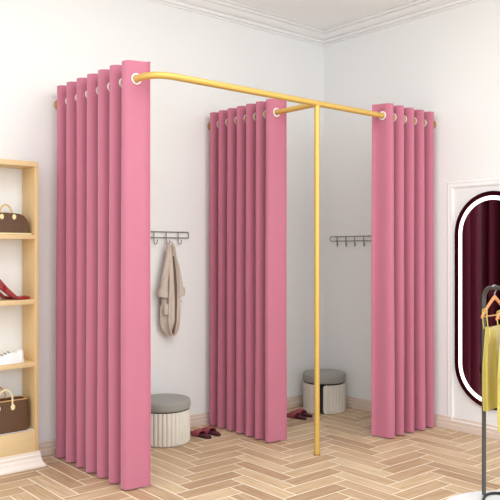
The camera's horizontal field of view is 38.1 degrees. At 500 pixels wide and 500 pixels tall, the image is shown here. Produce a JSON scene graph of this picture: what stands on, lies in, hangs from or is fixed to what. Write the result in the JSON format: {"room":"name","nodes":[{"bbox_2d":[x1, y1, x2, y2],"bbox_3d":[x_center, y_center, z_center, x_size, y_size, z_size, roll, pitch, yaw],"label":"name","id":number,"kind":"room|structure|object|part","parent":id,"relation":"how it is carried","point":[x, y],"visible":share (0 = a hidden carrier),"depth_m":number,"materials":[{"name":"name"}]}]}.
{"room":"clothing store","nodes":[
{"label":"clothing store","id":0,"kind":"room"},
{"bbox_2d":[0,0,322,441],"bbox_3d":[-2.127,-0.302,4.397,7.520,3.405,0.120,0,0,-40],"label":"wall","id":1,"kind":"structure","parent":0,"point":[45,45],"depth_m":5.59,"materials":[{"name":"white paint"}]},
{"bbox_2d":[150,231,188,244],"bbox_3d":[-0.648,-0.093,5.554,0.450,0.103,0.037,0,0,-40],"label":"hook rack","id":2,"kind":"object","parent":1,"relation":"attached to","point":[166,237],"visible":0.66,"depth_m":5.58,"materials":[{"name":"grey metal"}]},
{"bbox_3d":[-0.653,-0.117,5.560,0.450,0.053,0.008,0,0,-40],"label":"wire frame","id":3,"kind":"part","parent":2,"relation":"part of","materials":[{"name":"grey metal"}]},
{"bbox_2d":[157,241,184,335],"bbox_3d":[-0.610,0.292,5.528,0.243,0.723,0.111,0,0,-40],"label":"coat","id":4,"kind":"object","parent":2,"relation":"hanging from","point":[170,291],"visible":1,"depth_m":5.49,"materials":[{"name":"beige fabric"}]},
{"bbox_2d":[38,394,302,456],"bbox_3d":[-2.127,1.351,4.304,7.400,0.095,0.022,0,0,-40],"label":"baseboard","id":5,"kind":"structure","parent":1,"relation":"attached to","point":[46,448],"depth_m":5.75,"materials":[{"name":"beige wood"}]},
{"bbox_2d":[149,0,323,45],"bbox_3d":[-2.094,-1.946,4.266,7.400,0.116,0.122,0,0,-40],"label":"trim","id":6,"kind":"structure","parent":1,"relation":"attached to","point":[225,10],"depth_m":6.07,"materials":[{"name":"white paint"}]},
{"bbox_2d":[0,406,499,499],"bbox_3d":[0.267,1.401,1.498,7.400,0.001,7.400,0,0,-40],"label":"floor","id":7,"kind":"structure","parent":0,"point":[431,463],"depth_m":4.62,"materials":[{"name":"brown wood"}]},
{"bbox_2d":[0,159,45,475],"bbox_3d":[-1.750,0.414,4.475,0.924,1.970,0.243,0,0,-40],"label":"shelf unit","id":8,"kind":"object","parent":7,"relation":"on","point":[19,451],"visible":0.93,"depth_m":4.68,"materials":[{"name":"brown wood"}]},
{"bbox_2d":[0,292,12,298],"bbox_3d":[-1.609,0.234,4.661,0.235,0.168,0.076,0,0,-40],"label":"shoe","id":9,"kind":"object","parent":8,"relation":"on","point":[2,296],"visible":0.59,"depth_m":4.65,"materials":[{"name":"red leather"}]},
{"bbox_2d":[0,349,23,364],"bbox_3d":[-1.571,0.682,4.596,0.268,0.082,0.095,0,0,-40],"label":"sneaker","id":10,"kind":"object","parent":8,"relation":"on","point":[17,356],"visible":1,"depth_m":4.60,"materials":[{"name":"white leather"}]},
{"bbox_2d":[0,387,27,433],"bbox_3d":[-1.589,1.022,4.635,0.312,0.278,0.136,0,0,-40],"label":"handbag","id":11,"kind":"object","parent":8,"relation":"on","point":[13,409],"visible":1,"depth_m":4.62,"materials":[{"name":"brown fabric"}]},
{"bbox_3d":[-1.551,0.938,4.590,0.104,0.109,0.012,0,0,-40],"label":"handle","id":12,"kind":"part","parent":11,"relation":"part of","materials":[{"name":"beige leather"}]},
{"bbox_2d":[0,279,29,299],"bbox_3d":[-1.520,0.234,4.628,0.235,0.168,0.076,0,0,-40],"label":"shoe","id":13,"kind":"object","parent":8,"relation":"on","point":[3,287],"visible":1,"depth_m":4.60,"materials":[{"name":"red leather"}]},
{"bbox_2d":[0,204,31,234],"bbox_3d":[-1.574,-0.197,4.643,0.314,0.198,0.124,0,0,-40],"label":"handbag","id":14,"kind":"object","parent":8,"relation":"on","point":[11,223],"visible":1,"depth_m":4.63,"materials":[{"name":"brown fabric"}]},
{"bbox_3d":[-1.562,-0.254,4.629,0.100,0.084,0.012,0,0,-40],"label":"handle","id":15,"kind":"part","parent":14,"relation":"part of","materials":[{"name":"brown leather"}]},
{"bbox_3d":[-1.575,-0.104,4.644,0.314,0.012,0.120,0,0,-40],"label":"trim","id":16,"kind":"part","parent":14,"relation":"part of","materials":[{"name":"beige leather"}]},
{"bbox_3d":[-1.697,1.236,4.420,0.803,0.148,0.014,0,0,-40],"label":"kick panel","id":17,"kind":"part","parent":8,"relation":"part of","materials":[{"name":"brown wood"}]},
{"bbox_3d":[-1.446,0.414,4.762,0.022,1.968,0.201,0,0,-40],"label":"panel","id":18,"kind":"part","parent":8,"relation":"part of","materials":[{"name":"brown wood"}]},
{"bbox_2d":[151,394,190,447],"bbox_3d":[-0.624,1.236,5.290,0.378,0.320,0.378,0,0,-40],"label":"pouf","id":19,"kind":"object","parent":7,"relation":"on","point":[170,413],"visible":0.72,"depth_m":5.13,"materials":[{"name":"beige fabric"}]},
{"bbox_2d":[151,394,190,412],"bbox_3d":[-0.624,1.113,5.290,0.378,0.074,0.378,0,0,-40],"label":"cushion","id":20,"kind":"object","parent":19,"relation":"on","point":[160,403],"depth_m":5.17,"materials":[{"name":"grey fabric"}]},
{"bbox_2d":[190,429,210,438],"bbox_3d":[-0.372,1.373,5.440,0.225,0.052,0.085,0,0,44],"label":"slipper","id":21,"kind":"object","parent":7,"relation":"on","point":[201,433],"visible":0.98,"depth_m":5.42,"materials":[{"name":"fabric"}]},
{"bbox_2d":[202,426,220,435],"bbox_3d":[-0.299,1.373,5.525,0.085,0.052,0.225,0,0,-39],"label":"slipper","id":22,"kind":"object","parent":7,"relation":"on","point":[211,430],"visible":0.86,"depth_m":5.50,"materials":[{"name":"fabric"}]},
{"bbox_2d":[54,72,435,455],"bbox_3d":[0.067,0.180,5.376,2.669,2.438,1.237,0,0,-40],"label":"rail","id":23,"kind":"object","parent":7,"relation":"on","point":[305,103],"visible":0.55,"depth_m":4.93,"materials":[{"name":"gold metal"}]},
{"bbox_2d":[56,60,150,489],"bbox_3d":[-0.957,0.141,4.580,0.166,2.499,0.973,0,0,-40],"label":"curtain","id":24,"kind":"object","parent":23,"relation":"hanging from","point":[103,291],"visible":1,"depth_m":4.42,"materials":[{"name":"pink fabric"}]},
{"bbox_2d":[209,99,286,441],"bbox_3d":[-0.036,0.145,5.541,0.164,2.489,0.769,0,0,-40],"label":"curtain","id":25,"kind":"object","parent":23,"relation":"hanging from","point":[248,158],"visible":1,"depth_m":5.42,"materials":[{"name":"pink fabric"}]},
{"bbox_3d":[0.457,0.203,4.945,0.037,2.385,0.037,0,0,-40],"label":"post","id":26,"kind":"part","parent":23,"relation":"part of","materials":[{"name":"gold metal"}]},
{"bbox_2d":[371,103,433,437],"bbox_3d":[1.195,0.149,5.574,0.622,2.482,0.164,0,0,-40],"label":"curtain","id":27,"kind":"object","parent":23,"relation":"hanging from","point":[402,241],"visible":1,"depth_m":5.46,"materials":[{"name":"pink fabric"}]},
{"bbox_2d":[287,411,306,419],"bbox_3d":[0.382,1.373,6.040,0.225,0.052,0.085,0,0,45],"label":"slipper","id":28,"kind":"object","parent":7,"relation":"on","point":[294,414],"visible":0.93,"depth_m":6.02,"materials":[{"name":"fabric"}]},
{"bbox_2d":[295,408,311,416],"bbox_3d":[0.442,1.373,6.135,0.085,0.052,0.225,0,0,-42],"label":"slipper","id":29,"kind":"object","parent":7,"relation":"on","point":[302,412],"visible":0.76,"depth_m":6.11,"materials":[{"name":"fabric"}]},
{"bbox_2d":[303,369,345,413],"bbox_3d":[0.652,1.230,6.344,0.376,0.336,0.376,0,0,-40],"label":"pouf","id":30,"kind":"object","parent":7,"relation":"on","point":[332,381],"visible":0.85,"depth_m":6.20,"materials":[{"name":"beige fabric"}]},
{"bbox_2d":[303,369,345,383],"bbox_3d":[0.652,1.103,6.344,0.376,0.082,0.376,0,0,-40],"label":"cushion","id":31,"kind":"object","parent":30,"relation":"on","point":[327,376],"depth_m":6.22,"materials":[{"name":"grey fabric"}]},
{"bbox_2d":[446,490,499,499],"bbox_3d":[1.407,1.385,3.691,0.880,0.029,0.880,0,0,-40],"label":"platform","id":32,"kind":"object","parent":7,"relation":"on","point":[477,495],"visible":0.87,"depth_m":4.02,"materials":[{"name":"white"}]},
{"bbox_2d":[482,285,499,499],"bbox_3d":[1.408,0.781,3.727,0.678,1.176,0.616,0,0,-40],"label":"clothes rack","id":33,"kind":"object","parent":32,"relation":"on","point":[487,288],"visible":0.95,"depth_m":4.02,"materials":[{"name":"grey metal"}]},
{"bbox_2d":[481,285,499,318],"bbox_3d":[1.333,0.276,3.943,0.016,0.176,0.292,0,0,45],"label":"clothes hanger","id":34,"kind":"object","parent":33,"relation":"hanging from","point":[494,297],"visible":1,"depth_m":3.91,"materials":[{"name":"orange wood"}]},
{"bbox_2d":[482,308,499,410],"bbox_3d":[1.333,0.586,3.943,0.086,0.551,0.256,0,0,45],"label":"dress","id":35,"kind":"object","parent":34,"relation":"hanging from","point":[492,336],"visible":0.9,"depth_m":3.87,"materials":[{"name":"yellow fabric"}]},
{"label":"clothes hanger","id":36,"kind":"object","parent":33,"relation":"hanging from","visible":0},
{"bbox_2d":[497,310,499,431],"bbox_3d":[1.373,0.631,3.832,0.087,0.641,0.259,0,0,39],"label":"dress","id":37,"kind":"object","parent":36,"relation":"hanging from","point":[498,384],"visible":1,"depth_m":3.75,"materials":[{"name":"yellow fabric"}]},
{"bbox_2d":[227,0,409,27],"bbox_3d":[0.274,-2.055,1.582,7.520,0.100,7.520,0,0,-40],"label":"ceiling","id":38,"kind":"structure","parent":0,"point":[320,13],"depth_m":6.01,"materials":[{"name":"white paint"}]},
{"bbox_2d":[323,0,499,425],"bbox_3d":[3.128,-0.302,3.937,0.120,3.405,7.400,0,0,-40],"label":"wall","id":39,"kind":"structure","parent":0,"point":[446,63],"depth_m":5.99,"materials":[{"name":"white paint"}]},
{"bbox_2d":[330,235,370,246],"bbox_3d":[0.901,-0.078,6.426,0.037,0.098,0.540,0,0,-40],"label":"hook rack","id":40,"kind":"object","parent":39,"relation":"attached to","point":[354,240],"visible":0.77,"depth_m":6.42,"materials":[{"name":"grey metal"}]},
{"bbox_3d":[0.903,-0.101,6.436,0.008,0.048,0.528,0,0,-40],"label":"wire frame","id":41,"kind":"part","parent":40,"relation":"part of","materials":[{"name":"grey metal"}]},
{"bbox_2d":[324,0,478,45],"bbox_3d":[3.036,-1.946,3.859,0.122,0.116,7.400,0,0,-40],"label":"trim","id":42,"kind":"structure","parent":39,"relation":"attached to","point":[410,10],"depth_m":6.07,"materials":[{"name":"white paint"}]},
{"bbox_2d":[346,395,499,439],"bbox_3d":[3.074,1.351,3.891,0.022,0.095,7.400,0,0,-40],"label":"baseboard","id":43,"kind":"structure","parent":39,"relation":"attached to","point":[443,421],"depth_m":5.64,"materials":[{"name":"beige wood"}]},
{"bbox_2d":[448,178,499,429],"bbox_3d":[2.102,0.416,5.037,0.014,1.903,1.705,0,0,-40],"label":"trim","id":44,"kind":"structure","parent":39,"relation":"attached to","point":[491,181],"depth_m":5.65,"materials":[{"name":"white paint"}]},
{"bbox_2d":[455,191,499,409],"bbox_3d":[1.801,0.373,5.379,0.024,1.624,0.636,0,0,-40],"label":"wall mirror","id":45,"kind":"object","parent":39,"relation":"attached to","point":[477,227],"visible":0.84,"depth_m":5.48,"materials":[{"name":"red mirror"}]}
]}

